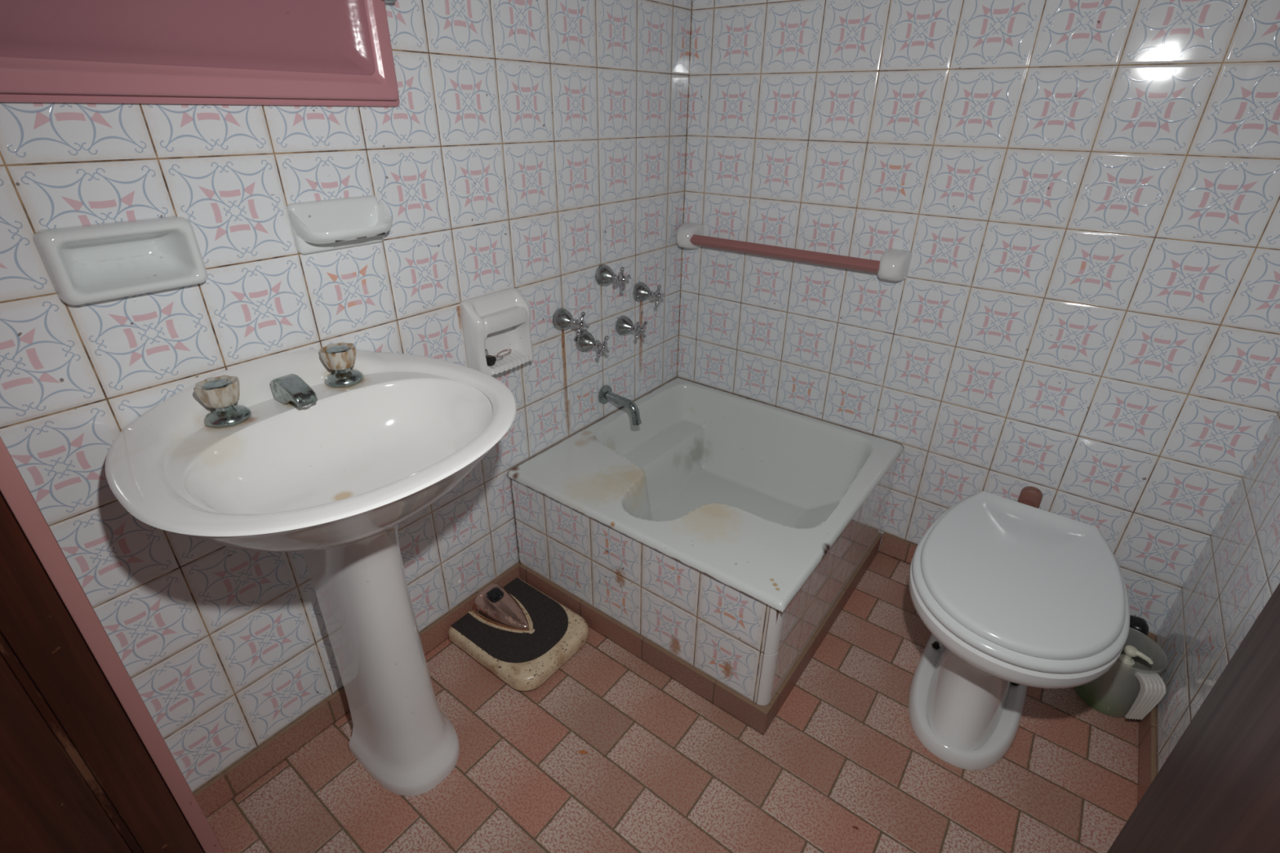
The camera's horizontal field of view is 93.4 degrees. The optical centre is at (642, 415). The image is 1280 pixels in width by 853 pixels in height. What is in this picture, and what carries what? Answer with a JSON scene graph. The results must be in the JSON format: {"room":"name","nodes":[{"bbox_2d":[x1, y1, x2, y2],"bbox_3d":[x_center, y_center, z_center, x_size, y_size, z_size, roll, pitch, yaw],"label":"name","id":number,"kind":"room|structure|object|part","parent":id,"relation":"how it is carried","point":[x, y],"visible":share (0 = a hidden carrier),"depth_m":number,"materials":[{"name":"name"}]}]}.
{"room":"bathroom","nodes":[
{"label":"bathroom","id":0,"kind":"room"},
{"bbox_2d":[0,493,204,852],"bbox_3d":[-0.414,-0.024,0.008,1.405,2.400,0.543,19,32,32],"label":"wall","id":1,"kind":"structure","parent":0,"point":[0,493],"depth_m":0.83,"materials":[{"name":"wood"}]},
{"bbox_2d":[0,493,204,852],"bbox_3d":[-0.890,-0.008,0.405,0.029,1.999,0.525,19,32,32],"label":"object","id":2,"kind":"structure","parent":1,"relation":"attached to","point":[77,776],"depth_m":0.79,"materials":[{"name":"brown wood"}]},
{"bbox_2d":[0,435,224,852],"bbox_3d":[-0.751,-0.115,0.618,0.095,1.999,0.022,19,32,32],"label":"trim","id":3,"kind":"structure","parent":1,"relation":"attached to","point":[14,490],"depth_m":0.79,"materials":[{"name":"pink paint"}]},
{"bbox_2d":[1106,582,1279,852],"bbox_3d":[0.384,0.108,0.215,0.038,1.977,0.602,19,32,32],"label":"door","id":4,"kind":"structure","parent":1,"relation":"in","point":[1217,790],"depth_m":0.51,"materials":[{"name":"brown wood"}]},
{"bbox_2d":[0,0,692,793],"bbox_3d":[-0.554,-0.516,0.970,0.120,2.400,2.100,19,32,32],"label":"wall","id":5,"kind":"structure","parent":0,"point":[531,147],"depth_m":1.08,"materials":[{"name":"tile"}]},
{"bbox_2d":[33,216,207,305],"bbox_3d":[-0.696,-0.213,0.811,0.061,0.092,0.164,19,32,32],"label":"soap dish","id":6,"kind":"object","parent":5,"relation":"attached to","point":[100,262],"visible":1,"depth_m":0.81,"materials":[{"name":"ceramic"}]},
{"bbox_2d":[0,0,399,106],"bbox_3d":[-0.591,-0.669,0.686,0.035,0.560,0.626,19,32,32],"label":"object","id":7,"kind":"object","parent":5,"relation":"attached to","point":[265,52],"visible":1,"depth_m":0.80,"materials":[{"name":"pink plastic"}]},
{"bbox_3d":[-0.597,-0.670,0.686,0.016,0.473,0.533,19,32,32],"label":"panel","id":8,"kind":"part","parent":7,"relation":"part of","materials":[{"name":"plastic"}]},
{"bbox_2d":[286,195,392,253],"bbox_3d":[-0.486,-0.314,0.998,0.071,0.078,0.156,19,32,32],"label":"soap shelf","id":9,"kind":"object","parent":5,"relation":"attached to","point":[320,225],"visible":1,"depth_m":0.99,"materials":[{"name":"ceramic"}]},
{"bbox_2d":[193,563,520,817],"bbox_3d":[-0.578,0.578,1.389,0.009,0.070,0.794,19,32,32],"label":"baseboard","id":10,"kind":"structure","parent":5,"relation":"attached to","point":[242,775],"depth_m":1.22,"materials":[{"name":"brown tile"}]},
{"bbox_2d":[460,288,533,375],"bbox_3d":[-0.313,-0.182,1.339,0.058,0.168,0.156,19,32,32],"label":"soap holder","id":11,"kind":"object","parent":5,"relation":"attached to","point":[495,322],"visible":0.95,"depth_m":1.32,"materials":[{"name":"white ceramic"}]},
{"bbox_2d":[484,348,511,365],"bbox_3d":[-0.323,-0.137,1.342,0.029,0.034,0.075,19,32,32],"label":"plug","id":12,"kind":"object","parent":11,"relation":"in","point":[491,360],"visible":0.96,"depth_m":1.33,"materials":[{"name":"black rubber"}]},
{"bbox_3d":[-0.318,-0.138,1.347,0.023,0.007,0.060,19,32,32],"label":"bead chain","id":13,"kind":"part","parent":12,"relation":"part of","materials":[{"name":"silver metal"}]},
{"bbox_2d":[552,307,589,336],"bbox_3d":[-0.175,-0.233,1.495,0.083,0.058,0.058,19,32,32],"label":"shower valve","id":14,"kind":"object","parent":5,"relation":"attached to","point":[562,319],"visible":1,"depth_m":1.49,"materials":[{"name":"silver metal"}]},
{"bbox_3d":[-0.167,-0.230,1.490,0.023,0.019,0.019,19,32,32],"label":"stem","id":15,"kind":"part","parent":14,"relation":"part of","materials":[{"name":"silver metal"}]},
{"bbox_3d":[-0.151,-0.224,1.479,0.023,0.058,0.058,19,32,32],"label":"cross handle","id":16,"kind":"part","parent":14,"relation":"part of","materials":[{"name":"silver metal"}]},
{"bbox_2d":[576,330,609,357],"bbox_3d":[-0.127,-0.189,1.590,0.083,0.056,0.056,19,32,32],"label":"shower valve","id":17,"kind":"object","parent":5,"relation":"attached to","point":[585,341],"visible":1,"depth_m":1.58,"materials":[{"name":"silver metal"}]},
{"bbox_3d":[-0.119,-0.186,1.585,0.023,0.019,0.019,19,32,32],"label":"stem","id":18,"kind":"part","parent":17,"relation":"part of","materials":[{"name":"silver metal"}]},
{"bbox_3d":[-0.103,-0.180,1.574,0.023,0.051,0.051,19,32,32],"label":"cross handle","id":19,"kind":"part","parent":17,"relation":"part of","materials":[{"name":"silver metal"}]},
{"bbox_2d":[595,264,631,290],"bbox_3d":[-0.075,-0.362,1.577,0.083,0.063,0.063,19,32,32],"label":"shower valve","id":20,"kind":"object","parent":5,"relation":"attached to","point":[605,275],"visible":1,"depth_m":1.57,"materials":[{"name":"silver metal"}]},
{"bbox_3d":[-0.067,-0.359,1.572,0.023,0.019,0.019,19,32,32],"label":"stem","id":21,"kind":"part","parent":20,"relation":"part of","materials":[{"name":"silver metal"}]},
{"bbox_3d":[-0.051,-0.354,1.561,0.023,0.063,0.063,19,32,32],"label":"cross handle","id":22,"kind":"part","parent":20,"relation":"part of","materials":[{"name":"silver metal"}]},
{"bbox_2d":[598,385,641,425],"bbox_3d":[-0.059,-0.029,1.729,0.134,0.090,0.057,19,32,32],"label":"spout","id":23,"kind":"object","parent":5,"relation":"attached to","point":[606,394],"visible":1,"depth_m":1.71,"materials":[{"name":"silver metal"}]},
{"bbox_2d":[615,315,648,338],"bbox_3d":[-0.027,-0.249,1.708,0.083,0.056,0.056,19,32,32],"label":"shower valve","id":24,"kind":"object","parent":5,"relation":"attached to","point":[624,326],"visible":1,"depth_m":1.70,"materials":[{"name":"silver metal"}]},
{"bbox_3d":[-0.019,-0.246,1.703,0.023,0.019,0.019,19,32,32],"label":"stem","id":25,"kind":"part","parent":24,"relation":"part of","materials":[{"name":"silver metal"}]},
{"bbox_3d":[-0.003,-0.240,1.692,0.023,0.054,0.054,19,32,32],"label":"cross handle","id":26,"kind":"part","parent":24,"relation":"part of","materials":[{"name":"silver metal"}]},
{"bbox_2d":[632,281,665,306],"bbox_3d":[0.021,-0.349,1.728,0.083,0.062,0.062,19,32,32],"label":"shower valve","id":27,"kind":"object","parent":5,"relation":"attached to","point":[641,292],"visible":1,"depth_m":1.72,"materials":[{"name":"silver metal"}]},
{"bbox_3d":[0.029,-0.346,1.723,0.023,0.019,0.019,19,32,32],"label":"stem","id":28,"kind":"part","parent":27,"relation":"part of","materials":[{"name":"silver metal"}]},
{"bbox_3d":[0.045,-0.341,1.712,0.023,0.062,0.062,19,32,32],"label":"cross handle","id":29,"kind":"part","parent":27,"relation":"part of","materials":[{"name":"silver metal"}]},
{"bbox_2d":[206,550,1138,852],"bbox_3d":[-0.065,0.911,0.934,1.900,0.100,2.820,19,32,32],"label":"floor","id":30,"kind":"structure","parent":0,"point":[672,771],"depth_m":1.21,"materials":[{"name":"tile"}]},
{"bbox_2d":[105,349,516,795],"bbox_3d":[-0.441,0.339,1.037,0.464,0.818,0.512,19,32,32],"label":"washbasin","id":31,"kind":"object","parent":30,"relation":"on","point":[333,480],"visible":0.99,"depth_m":0.97,"materials":[{"name":"ceramic"}]},
{"bbox_2d":[194,375,251,428],"bbox_3d":[-0.625,-0.021,0.898,0.061,0.060,0.061,19,32,32],"label":"tap","id":32,"kind":"object","parent":31,"relation":"on","point":[221,393],"visible":1,"depth_m":0.89,"materials":[{"name":"silver metal"}]},
{"bbox_3d":[-0.625,-0.033,0.892,0.054,0.034,0.054,-14,31,-27],"label":"knob","id":33,"kind":"part","parent":32,"relation":"part of","materials":[{"name":"clear plastic"}]},
{"bbox_2d":[270,373,317,407],"bbox_3d":[-0.553,-0.039,0.956,0.084,0.040,0.034,19,32,32],"label":"spout","id":34,"kind":"object","parent":31,"relation":"on","point":[290,388],"visible":1,"depth_m":0.94,"materials":[{"name":"silver metal"}]},
{"bbox_2d":[105,349,516,551],"bbox_3d":[-0.438,0.064,0.897,0.464,0.201,0.512,19,32,32],"label":"basin","id":35,"kind":"object","parent":31,"relation":"in","point":[353,464],"depth_m":0.90,"materials":[{"name":"white ceramic"}]},
{"bbox_2d":[319,342,364,387],"bbox_3d":[-0.515,-0.087,1.029,0.061,0.060,0.061,19,32,32],"label":"tap","id":36,"kind":"object","parent":31,"relation":"on","point":[340,357],"visible":1,"depth_m":1.02,"materials":[{"name":"silver metal"}]},
{"bbox_3d":[-0.514,-0.099,1.023,0.054,0.034,0.054,7,28,13],"label":"knob","id":37,"kind":"part","parent":36,"relation":"part of","materials":[{"name":"plastic"}]},
{"bbox_2d":[448,577,588,691],"bbox_3d":[-0.300,0.514,1.486,0.286,0.102,0.239,19,32,32],"label":"bathroom scale","id":38,"kind":"object","parent":30,"relation":"on","point":[521,634],"visible":1,"depth_m":1.46,"materials":[{"name":"beige rubber"}]},
{"bbox_2d":[578,750,587,753],"bbox_3d":[-0.123,0.694,1.244,0.020,0.003,0.007,2,27,2],"label":"flake","id":39,"kind":"object","parent":30,"relation":"on","point":[582,751],"visible":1,"depth_m":1.24,"materials":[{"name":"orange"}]},
{"bbox_2d":[506,377,903,735],"bbox_3d":[0.187,0.275,1.672,0.755,0.370,0.764,19,32,32],"label":"bathtub","id":40,"kind":"object","parent":30,"relation":"on","point":[717,539],"visible":1,"depth_m":1.47,"materials":[{"name":"ceramic"}]},
{"bbox_3d":[-0.033,0.541,1.475,0.748,0.070,0.027,19,32,32],"label":"skirting","id":41,"kind":"part","parent":40,"relation":"part of","materials":[{"name":"brown tile"}]},
{"bbox_2d":[506,377,903,622],"bbox_3d":[0.188,0.237,1.653,0.754,0.285,0.764,19,32,32],"label":"basin","id":42,"kind":"object","parent":40,"relation":"in","point":[719,505],"depth_m":1.52,"materials":[{"name":"white ceramic"}]},
{"bbox_3d":[0.256,0.541,1.240,0.029,0.148,0.012,-3,27,-7],"label":"corner trim","id":43,"kind":"part","parent":40,"relation":"part of","materials":[{"name":"white ceramic"}]},
{"bbox_3d":[0.257,0.414,1.175,0.029,0.132,0.012,-3,27,-7],"label":"corner trim","id":44,"kind":"part","parent":40,"relation":"part of","materials":[{"name":"white ceramic"}]},
{"bbox_3d":[0.486,0.508,1.551,0.018,0.070,0.729,19,32,32],"label":"skirting","id":45,"kind":"part","parent":40,"relation":"part of","materials":[{"name":"brown tile"}]},
{"bbox_2d":[907,491,1129,770],"bbox_3d":[0.751,0.457,1.284,0.364,0.408,0.544,19,32,32],"label":"toilet","id":46,"kind":"object","parent":30,"relation":"on","point":[1012,597],"visible":1,"depth_m":1.17,"materials":[{"name":"ceramic"}]},
{"bbox_3d":[0.751,0.463,1.287,0.364,0.334,0.544,19,32,32],"label":"bowl","id":47,"kind":"part","parent":46,"relation":"part of","materials":[{"name":"ceramic"}]},
{"bbox_3d":[0.737,0.313,1.187,0.363,0.021,0.491,19,32,32],"label":"seat","id":48,"kind":"part","parent":46,"relation":"part of","materials":[{"name":"white plastic"}]},
{"bbox_3d":[0.737,0.294,1.178,0.340,0.020,0.468,19,32,32],"label":"lid","id":49,"kind":"part","parent":46,"relation":"part of","materials":[{"name":"white plastic"}]},
{"bbox_2d":[1074,627,1168,719],"bbox_3d":[1.045,0.575,1.332,0.138,0.162,0.160,19,32,32],"label":"jug","id":50,"kind":"object","parent":30,"relation":"on","point":[1123,691],"visible":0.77,"depth_m":1.30,"materials":[{"name":"plastic"}]},
{"bbox_2d":[1116,645,1153,666],"bbox_3d":[1.047,0.570,1.323,0.059,0.166,0.054,6,27,10],"label":"pump bottle","id":51,"kind":"object","parent":50,"relation":"in","point":[1131,651],"visible":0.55,"depth_m":1.29,"materials":[{"name":"white plastic"}]},
{"bbox_3d":[1.047,0.592,1.266,0.042,0.113,0.038,2,27,3],"label":"handle","id":52,"kind":"part","parent":50,"relation":"part of","materials":[{"name":"white plastic"}]},
{"bbox_2d":[1129,615,1148,635],"bbox_3d":[1.162,0.538,1.446,0.070,0.127,0.067,19,32,32],"label":"plastic bag","id":53,"kind":"object","parent":30,"relation":"on","point":[1136,623],"visible":0.09,"depth_m":1.41,"materials":[{"name":"black plastic"}]},
{"bbox_2d":[676,0,1279,635],"bbox_3d":[0.724,-0.697,1.357,1.645,2.400,0.120,19,32,32],"label":"wall","id":54,"kind":"structure","parent":0,"point":[1083,196],"depth_m":1.36,"materials":[{"name":"tile"}]},
{"bbox_2d":[676,222,911,280],"bbox_3d":[0.374,-0.451,1.642,0.662,0.071,0.067,19,32,32],"label":"towel rail","id":55,"kind":"object","parent":54,"relation":"attached to","point":[893,264],"visible":1,"depth_m":1.58,"materials":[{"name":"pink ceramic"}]},
{"bbox_3d":[0.367,-0.444,1.635,0.550,0.030,0.030,19,32,32],"label":"rail","id":56,"kind":"part","parent":55,"relation":"part of","materials":[{"name":"plastic"}]},
{"bbox_2d":[879,532,1155,637],"bbox_3d":[0.974,0.470,1.637,0.648,0.070,0.009,19,32,32],"label":"baseboard","id":57,"kind":"structure","parent":54,"relation":"attached to","point":[892,546],"depth_m":1.78,"materials":[{"name":"brown tile"}]},
{"bbox_2d":[1017,486,1042,508],"bbox_3d":[0.931,0.239,1.459,0.048,0.075,0.153,17,31,29],"label":"pipe","id":58,"kind":"object","parent":54,"relation":"attached to","point":[1032,496],"visible":0.47,"depth_m":1.49,"materials":[{"name":"brown plastic"}]},
{"bbox_2d":[1155,408,1279,774],"bbox_3d":[0.664,-0.088,0.158,0.120,2.400,2.100,19,32,32],"label":"wall","id":59,"kind":"structure","parent":0,"point":[1236,573],"depth_m":1.15,"materials":[{"name":"tile"}]},
{"bbox_2d":[1137,636,1156,804],"bbox_3d":[0.762,0.837,0.913,0.009,0.070,1.542,19,32,32],"label":"baseboard","id":60,"kind":"structure","parent":59,"relation":"attached to","point":[1147,759],"depth_m":1.21,"materials":[{"name":"brown tile"}]}
]}

